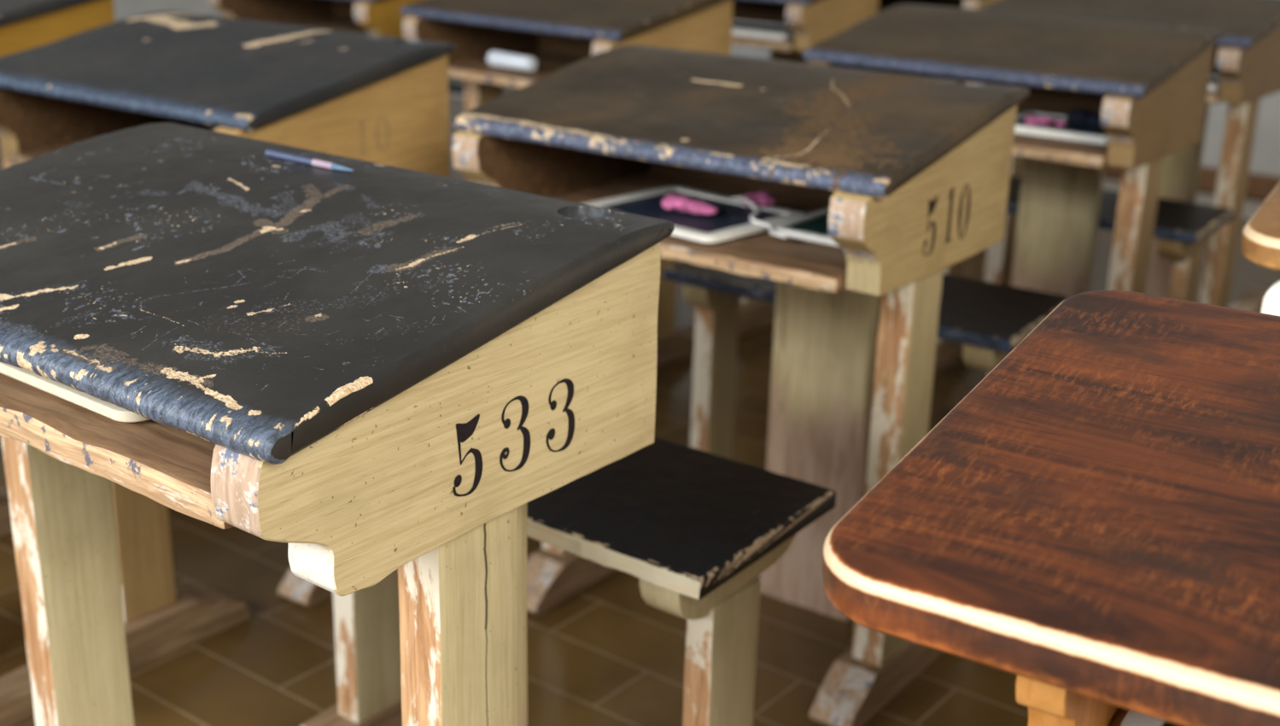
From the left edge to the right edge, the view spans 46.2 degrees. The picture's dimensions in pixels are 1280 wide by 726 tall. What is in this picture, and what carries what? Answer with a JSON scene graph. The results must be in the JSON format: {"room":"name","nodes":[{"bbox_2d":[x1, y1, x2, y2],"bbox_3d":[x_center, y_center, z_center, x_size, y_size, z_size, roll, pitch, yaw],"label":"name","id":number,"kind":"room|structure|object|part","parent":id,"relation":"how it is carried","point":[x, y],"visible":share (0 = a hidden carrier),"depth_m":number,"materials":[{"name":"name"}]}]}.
{"room":"classroom","nodes":[
{"label":"classroom","id":0,"kind":"room"},
{"bbox_2d":[113,0,224,21],"bbox_3d":[-3.913,-2.068,4.083,0.100,3.260,7.820,15,23,35],"label":"wall","id":1,"kind":"structure","parent":0,"point":[123,8],"depth_m":6.65,"materials":[{"name":"white paint"}]},
{"bbox_2d":[448,92,1262,218],"bbox_3d":[1.818,-0.517,4.828,8.800,0.004,0.260,15,23,35],"label":"trim","id":2,"kind":"structure","parent":1,"relation":"attached to","point":[1250,207],"depth_m":4.86,"materials":[{"name":"tile"}]},
{"bbox_2d":[0,95,1279,725],"bbox_3d":[-0.422,0.394,2.054,8.800,0.060,7.820,15,23,35],"label":"floor","id":3,"kind":"structure","parent":0,"point":[603,655],"depth_m":2.02,"materials":[{"name":"tile"}]},
{"bbox_2d":[0,0,115,168],"bbox_3d":[-1.227,-0.379,3.004,0.600,0.761,0.692,15,23,35],"label":"school desk","id":4,"kind":"object","parent":3,"relation":"on","point":[25,25],"visible":0.06,"depth_m":2.66,"materials":[{"name":"blue paint"}]},
{"bbox_3d":[-1.115,-0.231,2.777,0.042,0.510,0.080,15,23,35],"label":"leg","id":5,"kind":"part","parent":4,"relation":"part of","materials":[{"name":"paint"}]},
{"bbox_3d":[-1.309,-0.667,2.783,0.600,0.077,0.385,15,23,35],"label":"lid","id":6,"kind":"part","parent":4,"relation":"part of","materials":[{"name":"blue paint"}]},
{"bbox_3d":[-1.104,-0.549,2.649,0.043,0.182,0.386,15,23,35],"label":"panel","id":7,"kind":"part","parent":4,"relation":"part of","materials":[{"name":"paint"}]},
{"bbox_2d":[0,480,251,725],"bbox_3d":[-0.961,0.019,1.841,0.601,0.761,0.707,15,23,35],"label":"school desk","id":8,"kind":"object","parent":3,"relation":"on","point":[160,620],"visible":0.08,"depth_m":1.94,"materials":[{"name":"blue paint"}]},
{"bbox_3d":[-0.646,0.176,1.915,0.031,0.313,0.079,15,23,35],"label":"seat leg","id":9,"kind":"part","parent":8,"relation":"part of","materials":[{"name":"paint"}]},
{"bbox_2d":[0,11,455,607],"bbox_3d":[-0.531,-0.133,2.327,0.600,0.761,0.692,14,22,33],"label":"school desk","id":10,"kind":"object","parent":3,"relation":"on","point":[380,99],"visible":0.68,"depth_m":2.05,"materials":[{"name":"blue paint"}]},
{"bbox_3d":[-0.828,-0.412,2.262,0.043,0.182,0.386,14,22,33],"label":"panel","id":11,"kind":"part","parent":10,"relation":"part of","materials":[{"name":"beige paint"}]},
{"bbox_2d":[9,124,215,164],"bbox_3d":[-0.610,-0.284,2.151,0.490,0.022,0.340,14,22,33],"label":"shelf","id":12,"kind":"object","parent":10,"relation":"attached to","point":[24,149],"depth_m":2.20,"materials":[{"name":"brown wood"}]},
{"bbox_3d":[-0.507,-0.404,2.263,0.487,0.171,0.018,14,22,33],"label":"panel","id":13,"kind":"part","parent":10,"relation":"part of","materials":[{"name":"brown wood"}]},
{"bbox_3d":[-0.609,-0.420,2.103,0.600,0.077,0.385,14,22,33],"label":"lid","id":14,"kind":"part","parent":10,"relation":"part of","materials":[{"name":"blue paint"}]},
{"bbox_3d":[-0.397,-0.305,1.977,0.043,0.182,0.386,14,22,33],"label":"panel","id":15,"kind":"part","parent":10,"relation":"part of","materials":[{"name":"beige paint"}]},
{"bbox_2d":[209,0,520,94],"bbox_3d":[-0.643,-0.669,3.909,0.600,0.761,0.691,15,23,35],"label":"school desk","id":16,"kind":"object","parent":3,"relation":"on","point":[377,17],"visible":0.1,"depth_m":3.80,"materials":[{"name":"brown paint"}]},
{"bbox_3d":[-0.939,-0.952,3.856,0.042,0.182,0.386,15,23,35],"label":"panel","id":17,"kind":"part","parent":16,"relation":"part of","materials":[{"name":"paint"}]},
{"bbox_2d":[275,17,368,34],"bbox_3d":[-0.726,-0.822,3.737,0.490,0.020,0.340,15,23,35],"label":"shelf","id":18,"kind":"object","parent":16,"relation":"attached to","point":[341,24],"depth_m":3.85,"materials":[{"name":"brown wood"}]},
{"bbox_3d":[-0.617,-0.940,3.844,0.487,0.171,0.018,15,23,35],"label":"panel","id":19,"kind":"part","parent":16,"relation":"part of","materials":[{"name":"brown wood"}]},
{"bbox_3d":[-0.725,-0.958,3.688,0.600,0.078,0.384,15,23,35],"label":"lid","id":20,"kind":"part","parent":16,"relation":"part of","materials":[{"name":"blue paint"}]},
{"bbox_3d":[-0.520,-0.840,3.554,0.043,0.181,0.386,15,23,35],"label":"panel","id":21,"kind":"part","parent":16,"relation":"part of","materials":[{"name":"paint"}]},
{"bbox_3d":[-0.501,-0.769,4.069,0.560,0.029,0.227,15,23,35],"label":"seat","id":22,"kind":"part","parent":16,"relation":"part of","materials":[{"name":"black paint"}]},
{"bbox_2d":[0,122,835,725],"bbox_3d":[-0.243,0.201,1.355,0.600,0.761,0.687,15,23,35],"label":"school desk","id":23,"kind":"object","parent":3,"relation":"on","point":[400,379],"visible":1,"depth_m":1.06,"materials":[{"name":"black paint"}]},
{"bbox_3d":[-0.534,0.237,1.413,0.042,0.522,0.081,15,23,35],"label":"leg","id":24,"kind":"part","parent":23,"relation":"part of","materials":[{"name":"beige paint"}]},
{"bbox_2d":[0,362,149,421],"bbox_3d":[-0.356,-0.003,1.093,0.190,0.008,0.165,16,23,36],"label":"writing slate","id":25,"kind":"object","parent":23,"relation":"on","point":[112,411],"visible":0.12,"depth_m":1.01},
{"bbox_2d":[0,372,233,529],"bbox_3d":[-0.331,-0.004,1.157,0.489,0.026,0.355,15,23,35],"label":"shelf","id":26,"kind":"object","parent":23,"relation":"attached to","point":[172,466],"depth_m":0.96,"materials":[{"name":"brown wood"}]},
{"bbox_2d":[265,149,354,171],"bbox_3d":[-0.276,-0.168,1.252,0.108,0.006,0.007,15,23,35],"label":"pencil","id":27,"kind":"object","parent":23,"relation":"on","point":[271,153],"visible":1,"depth_m":1.25,"materials":[{"name":"blue paint"}]},
{"bbox_3d":[-0.327,-0.086,1.132,0.600,0.078,0.385,15,23,35],"label":"lid","id":28,"kind":"part","parent":23,"relation":"part of","materials":[{"name":"black paint"}]},
{"bbox_3d":[-0.309,0.254,1.708,0.035,0.313,0.079,15,23,35],"label":"seat leg","id":29,"kind":"part","parent":23,"relation":"part of","materials":[{"name":"beige paint"}]},
{"bbox_3d":[-0.118,0.028,1.002,0.043,0.176,0.380,15,23,35],"label":"panel","id":30,"kind":"part","parent":23,"relation":"part of","materials":[{"name":"beige paint"}]},
{"bbox_3d":[-0.133,0.344,1.124,0.042,0.522,0.080,15,23,35],"label":"leg","id":31,"kind":"part","parent":23,"relation":"part of","materials":[{"name":"beige paint"}]},
{"bbox_3d":[-0.103,0.102,1.513,0.560,0.029,0.227,15,23,35],"label":"seat","id":32,"kind":"part","parent":23,"relation":"part of","materials":[{"name":"black paint"}]},
{"bbox_3d":[0.078,0.182,1.392,0.045,0.056,0.205,15,23,35],"label":"seat rail","id":33,"kind":"part","parent":23,"relation":"part of","materials":[{"name":"beige paint"}]},
{"bbox_3d":[0.074,0.356,1.432,0.031,0.312,0.079,15,23,35],"label":"seat leg","id":34,"kind":"part","parent":23,"relation":"part of","materials":[{"name":"beige paint"}]},
{"bbox_2d":[401,0,775,366],"bbox_3d":[-0.063,-0.450,3.302,0.600,0.761,0.692,16,24,37],"label":"school desk","id":35,"kind":"object","parent":3,"relation":"on","point":[558,34],"visible":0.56,"depth_m":3.06,"materials":[{"name":"brown paint"}]},
{"bbox_3d":[-0.357,-0.736,3.260,0.042,0.181,0.386,16,24,37],"label":"panel","id":36,"kind":"part","parent":35,"relation":"part of","materials":[{"name":"beige paint"}]},
{"bbox_3d":[-0.350,-0.413,3.374,0.042,0.510,0.080,16,24,37],"label":"leg","id":37,"kind":"part","parent":35,"relation":"part of","materials":[{"name":"paint"}]},
{"bbox_2d":[487,50,537,70],"bbox_3d":[-0.263,-0.621,3.083,0.120,0.032,0.032,18,25,40],"label":"paper roll","id":38,"kind":"object","parent":35,"relation":"on","point":[495,58],"visible":1,"depth_m":3.07,"materials":[{"name":"white paper"}]},
{"bbox_2d":[448,52,583,87],"bbox_3d":[-0.151,-0.603,3.132,0.489,0.020,0.340,16,24,37],"label":"shelf","id":39,"kind":"object","parent":35,"relation":"attached to","point":[472,66],"depth_m":3.14,"materials":[{"name":"brown wood"}]},
{"bbox_3d":[-0.150,-0.739,3.084,0.600,0.078,0.385,16,24,37],"label":"lid","id":40,"kind":"part","parent":35,"relation":"part of","materials":[{"name":"brown paint"}]},
{"bbox_3d":[-0.036,-0.720,3.236,0.487,0.171,0.018,16,24,37],"label":"panel","id":41,"kind":"part","parent":35,"relation":"part of","materials":[{"name":"brown wood"}]},
{"bbox_3d":[0.048,-0.619,2.942,0.043,0.182,0.386,16,24,37],"label":"panel","id":42,"kind":"part","parent":35,"relation":"part of","materials":[{"name":"beige paint"}]},
{"bbox_3d":[0.038,-0.300,3.071,0.042,0.510,0.080,16,24,37],"label":"leg","id":43,"kind":"part","parent":35,"relation":"part of","materials":[{"name":"paint"}]},
{"bbox_3d":[0.257,-0.291,3.368,0.031,0.312,0.079,16,24,37],"label":"seat leg","id":44,"kind":"part","parent":35,"relation":"part of","materials":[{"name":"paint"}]},
{"bbox_2d":[452,45,1069,725],"bbox_3d":[0.199,-0.021,2.050,0.588,0.761,0.692,14,22,33],"label":"school desk","id":45,"kind":"object","parent":3,"relation":"on","point":[912,172],"visible":0.83,"depth_m":1.84,"materials":[{"name":"brown paint"}]},
{"bbox_3d":[-0.103,-0.302,1.991,0.043,0.181,0.386,14,22,33],"label":"panel","id":46,"kind":"part","parent":45,"relation":"part of","materials":[{"name":"beige paint"}]},
{"bbox_3d":[-0.096,0.021,2.106,0.042,0.510,0.081,14,22,33],"label":"leg","id":47,"kind":"part","parent":45,"relation":"part of","materials":[{"name":"beige paint"}]},
{"bbox_2d":[582,186,804,243],"bbox_3d":[0.063,-0.187,1.862,0.225,0.008,0.190,18,25,40],"label":"writing slate","id":48,"kind":"object","parent":45,"relation":"on","point":[731,219],"visible":0.72,"depth_m":1.85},
{"bbox_2d":[662,192,717,216],"bbox_3d":[0.060,-0.194,1.839,0.073,0.023,0.040,15,23,35],"label":"cleaning cloth","id":49,"kind":"object","parent":48,"relation":"on","point":[674,202],"visible":1,"depth_m":1.83,"materials":[{"name":"pink fabric"}]},
{"bbox_2d":[742,190,774,207],"bbox_3d":[0.150,-0.204,1.878,0.037,0.020,0.035,-5,20,-19],"label":"cleaning cloth","id":50,"kind":"object","parent":48,"relation":"on","point":[761,198],"visible":0.85,"depth_m":1.87,"materials":[{"name":"pink fabric"}]},
{"bbox_2d":[730,196,788,239],"bbox_3d":[0.140,-0.178,1.810,0.022,0.020,0.169,-4,19,-15],"label":"cord","id":51,"kind":"object","parent":48,"relation":"attached to","point":[751,203],"visible":1,"depth_m":1.80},
{"bbox_2d":[551,171,846,292],"bbox_3d":[0.114,-0.174,1.878,0.490,0.021,0.342,14,22,33],"label":"shelf","id":52,"kind":"object","parent":45,"relation":"attached to","point":[791,260],"depth_m":1.76,"materials":[{"name":"brown wood"}]},
{"bbox_3d":[0.142,-0.126,2.357,0.045,0.056,0.205,14,22,33],"label":"seat rail","id":53,"kind":"part","parent":45,"relation":"part of","materials":[{"name":"beige paint"}]},
{"bbox_3d":[0.119,0.036,2.408,0.035,0.299,0.079,14,22,33],"label":"seat leg","id":54,"kind":"part","parent":45,"relation":"part of","materials":[{"name":"beige paint"}]},
{"bbox_3d":[0.120,-0.308,1.826,0.588,0.077,0.384,14,22,33],"label":"lid","id":55,"kind":"part","parent":45,"relation":"part of","materials":[{"name":"brown paint"}]},
{"bbox_3d":[0.219,-0.293,1.988,0.487,0.171,0.018,14,22,33],"label":"panel","id":56,"kind":"part","parent":45,"relation":"part of","materials":[{"name":"brown wood"}]},
{"bbox_2d":[772,207,840,246],"bbox_3d":[0.272,-0.166,1.817,0.150,0.008,0.200,15,23,35],"label":"writing slate","id":57,"kind":"object","parent":45,"relation":"on","point":[813,226],"visible":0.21,"depth_m":1.79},
{"bbox_3d":[0.329,-0.110,2.221,0.560,0.030,0.228,14,22,33],"label":"seat","id":58,"kind":"part","parent":45,"relation":"part of","materials":[{"name":"black paint"}]},
{"bbox_3d":[0.313,0.125,1.829,0.042,0.509,0.081,14,22,33],"label":"leg","id":59,"kind":"part","parent":45,"relation":"part of","materials":[{"name":"beige paint"}]},
{"bbox_3d":[0.326,-0.194,1.701,0.043,0.182,0.386,14,22,33],"label":"panel","id":60,"kind":"part","parent":45,"relation":"part of","materials":[{"name":"beige paint"}]},
{"bbox_3d":[0.515,-0.032,2.105,0.045,0.055,0.205,14,22,33],"label":"seat rail","id":61,"kind":"part","parent":45,"relation":"part of","materials":[{"name":"beige paint"}]},
{"bbox_2d":[730,0,878,63],"bbox_3d":[0.363,-0.713,4.117,0.600,0.761,0.692,15,23,35],"label":"school desk","id":62,"kind":"object","parent":3,"relation":"on","point":[811,22],"visible":0.07,"depth_m":3.75,"materials":[{"name":"brown paint"}]},
{"bbox_3d":[0.389,-0.984,4.052,0.487,0.171,0.018,15,23,35],"label":"panel","id":63,"kind":"part","parent":62,"relation":"part of","materials":[{"name":"brown wood"}]},
{"bbox_2d":[730,35,794,51],"bbox_3d":[0.280,-0.866,3.945,0.489,0.020,0.340,15,23,35],"label":"shelf","id":64,"kind":"object","parent":62,"relation":"attached to","point":[786,44],"depth_m":3.73,"materials":[{"name":"brown wood"}]},
{"bbox_2d":[731,19,794,40],"bbox_3d":[0.280,-0.868,3.892,0.340,0.014,0.200,15,23,35],"label":"writing slate","id":65,"kind":"object","parent":62,"relation":"on","point":[739,27],"visible":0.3,"depth_m":3.82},
{"bbox_3d":[0.281,-1.002,3.896,0.600,0.077,0.385,15,23,35],"label":"lid","id":66,"kind":"part","parent":62,"relation":"part of","materials":[{"name":"brown paint"}]},
{"bbox_3d":[0.486,-0.884,3.762,0.043,0.182,0.386,15,23,35],"label":"panel","id":67,"kind":"part","parent":62,"relation":"part of","materials":[{"name":"beige paint"}]},
{"bbox_2d":[877,0,999,12],"bbox_3d":[0.861,-0.809,4.440,0.600,0.761,0.692,15,23,35],"label":"school desk","id":68,"kind":"object","parent":3,"relation":"on","point":[883,4],"visible":0.02,"depth_m":4.37,"materials":[{"name":"brown paint"}]},
{"bbox_3d":[0.984,-0.980,4.085,0.042,0.181,0.386,15,23,35],"label":"panel","id":69,"kind":"part","parent":68,"relation":"part of","materials":[{"name":"beige paint"}]},
{"bbox_2d":[802,3,1235,409],"bbox_3d":[0.714,-0.253,2.776,0.596,0.761,0.692,15,23,34],"label":"school desk","id":70,"kind":"object","parent":3,"relation":"on","point":[1148,84],"visible":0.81,"depth_m":2.54,"materials":[{"name":"brown paint"}]},
{"bbox_3d":[0.416,-0.535,2.722,0.043,0.182,0.386,15,23,34],"label":"panel","id":71,"kind":"part","parent":70,"relation":"part of","materials":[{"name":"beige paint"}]},
{"bbox_3d":[0.644,-0.182,3.139,0.035,0.271,0.079,15,23,34],"label":"seat leg","id":72,"kind":"part","parent":70,"relation":"part of","materials":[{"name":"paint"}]},
{"bbox_3d":[0.633,-0.541,2.555,0.595,0.077,0.384,15,23,34],"label":"lid","id":73,"kind":"part","parent":70,"relation":"part of","materials":[{"name":"brown paint"}]},
{"bbox_3d":[0.737,-0.524,2.713,0.487,0.171,0.018,15,23,34],"label":"panel","id":74,"kind":"part","parent":70,"relation":"part of","materials":[{"name":"brown wood"}]},
{"bbox_2d":[1011,111,1108,166],"bbox_3d":[0.629,-0.405,2.605,0.488,0.020,0.340,15,23,34],"label":"shelf","id":75,"kind":"object","parent":70,"relation":"attached to","point":[1090,154],"depth_m":2.40,"materials":[{"name":"brown wood"}]},
{"bbox_2d":[1014,111,1108,144],"bbox_3d":[0.722,-0.398,2.535,0.210,0.012,0.170,15,23,35],"label":"writing slate","id":76,"kind":"object","parent":70,"relation":"on","point":[1072,132],"visible":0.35,"depth_m":2.49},
{"bbox_2d":[1024,116,1067,128],"bbox_3d":[0.686,-0.406,2.525,0.073,0.018,0.027,15,23,35],"label":"cleaning cloth","id":77,"kind":"object","parent":76,"relation":"on","point":[1045,120],"visible":1,"depth_m":2.52,"materials":[{"name":"pink fabric"}]},
{"bbox_2d":[1067,109,1103,128],"bbox_3d":[0.767,-0.406,2.511,0.099,0.030,0.052,15,23,35],"label":"cloth bag","id":78,"kind":"object","parent":76,"relation":"on","point":[1080,118],"visible":0.66,"depth_m":2.51,"materials":[{"name":"fabric"}]},
{"bbox_3d":[0.851,-0.314,2.952,0.560,0.029,0.227,15,23,34],"label":"seat","id":79,"kind":"part","parent":70,"relation":"part of","materials":[{"name":"black paint"}]},
{"bbox_3d":[0.826,-0.105,2.552,0.042,0.510,0.080,15,23,34],"label":"leg","id":80,"kind":"part","parent":70,"relation":"part of","materials":[{"name":"paint"}]},
{"bbox_3d":[0.837,-0.424,2.424,0.043,0.182,0.386,15,23,34],"label":"panel","id":81,"kind":"part","parent":70,"relation":"part of","materials":[{"name":"beige paint"}]},
{"bbox_3d":[1.033,-0.234,2.833,0.045,0.056,0.205,15,23,34],"label":"seat rail","id":82,"kind":"part","parent":70,"relation":"part of","materials":[{"name":"paint"}]},
{"bbox_3d":[1.030,-0.080,2.866,0.031,0.271,0.079,15,23,34],"label":"seat leg","id":83,"kind":"part","parent":70,"relation":"part of","materials":[{"name":"paint"}]},
{"bbox_2d":[822,280,1279,725],"bbox_3d":[0.529,0.365,0.950,0.620,0.745,0.754,13,22,31],"label":"desk","id":84,"kind":"object","parent":3,"relation":"on","point":[1095,523],"visible":1,"depth_m":0.72,"materials":[{"name":"orange wood"}]},
{"bbox_3d":[0.279,0.115,0.833,0.024,0.143,0.347,13,22,31],"label":"panel","id":85,"kind":"part","parent":84,"relation":"part of","materials":[{"name":"orange wood"}]},
{"bbox_2d":[1110,707,1129,725],"bbox_3d":[0.444,0.211,0.759,0.365,0.016,0.304,13,22,31],"label":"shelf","id":86,"kind":"object","parent":84,"relation":"attached to","point":[1117,714],"depth_m":0.79,"materials":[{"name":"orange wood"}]},
{"bbox_2d":[1120,709,1180,725],"bbox_3d":[0.392,0.193,0.766,0.250,0.008,0.180,13,22,31],"label":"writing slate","id":87,"kind":"object","parent":84,"relation":"on","point":[1132,718],"visible":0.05,"depth_m":0.77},
{"bbox_3d":[0.750,0.036,1.154,0.526,0.129,0.020,13,22,31],"label":"backrest","id":88,"kind":"part","parent":84,"relation":"part of","materials":[{"name":"beige paint"}]},
{"bbox_2d":[981,0,1279,312],"bbox_3d":[1.155,-0.470,3.454,0.600,0.761,0.692,15,23,35],"label":"school desk","id":89,"kind":"object","parent":3,"relation":"on","point":[1246,60],"visible":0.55,"depth_m":3.19,"materials":[{"name":"brown paint"}]},
{"bbox_3d":[0.867,-0.430,3.519,0.042,0.509,0.080,15,23,35],"label":"leg","id":90,"kind":"part","parent":89,"relation":"part of","materials":[{"name":"paint"}]},
{"bbox_3d":[1.073,-0.759,3.235,0.600,0.077,0.384,15,23,35],"label":"lid","id":91,"kind":"part","parent":89,"relation":"part of","materials":[{"name":"brown paint"}]},
{"bbox_2d":[1206,73,1219,103],"bbox_3d":[1.071,-0.622,3.282,0.490,0.021,0.340,15,23,35],"label":"shelf","id":92,"kind":"object","parent":89,"relation":"attached to","point":[1212,96],"depth_m":3.02,"materials":[{"name":"brown wood"}]},
{"bbox_2d":[1208,74,1220,90],"bbox_3d":[1.145,-0.595,3.152,0.190,0.012,0.160,15,23,35],"label":"writing slate","id":93,"kind":"object","parent":89,"relation":"on","point":[1214,81],"visible":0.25,"depth_m":3.07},
{"bbox_3d":[1.182,-0.740,3.389,0.487,0.171,0.018,15,23,35],"label":"panel","id":94,"kind":"part","parent":89,"relation":"part of","materials":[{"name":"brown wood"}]},
{"bbox_3d":[1.265,-0.322,3.227,0.042,0.510,0.080,15,23,35],"label":"leg","id":95,"kind":"part","parent":89,"relation":"part of","materials":[{"name":"paint"}]},
{"bbox_3d":[1.276,-0.640,3.098,0.043,0.182,0.386,15,23,35],"label":"panel","id":96,"kind":"part","parent":89,"relation":"part of","materials":[{"name":"beige paint"}]},
{"bbox_2d":[1241,181,1279,270],"bbox_3d":[0.993,0.157,1.605,0.620,0.745,0.754,13,22,30],"label":"desk","id":97,"kind":"object","parent":3,"relation":"on","point":[1260,237],"visible":1,"depth_m":1.36,"materials":[{"name":"orange wood"}]},
{"bbox_2d":[730,44,1279,176],"bbox_3d":[2.027,-2.069,4.539,8.800,3.260,0.100,15,23,35],"label":"wall","id":98,"kind":"structure","parent":0,"point":[1265,154],"depth_m":4.92,"materials":[{"name":"white paint"}]},
{"bbox_2d":[1104,164,1279,198],"bbox_3d":[1.953,-0.603,4.983,8.800,0.075,0.020,15,23,35],"label":"baseboard","id":99,"kind":"structure","parent":98,"relation":"attached to","point":[1259,185],"depth_m":4.94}
]}

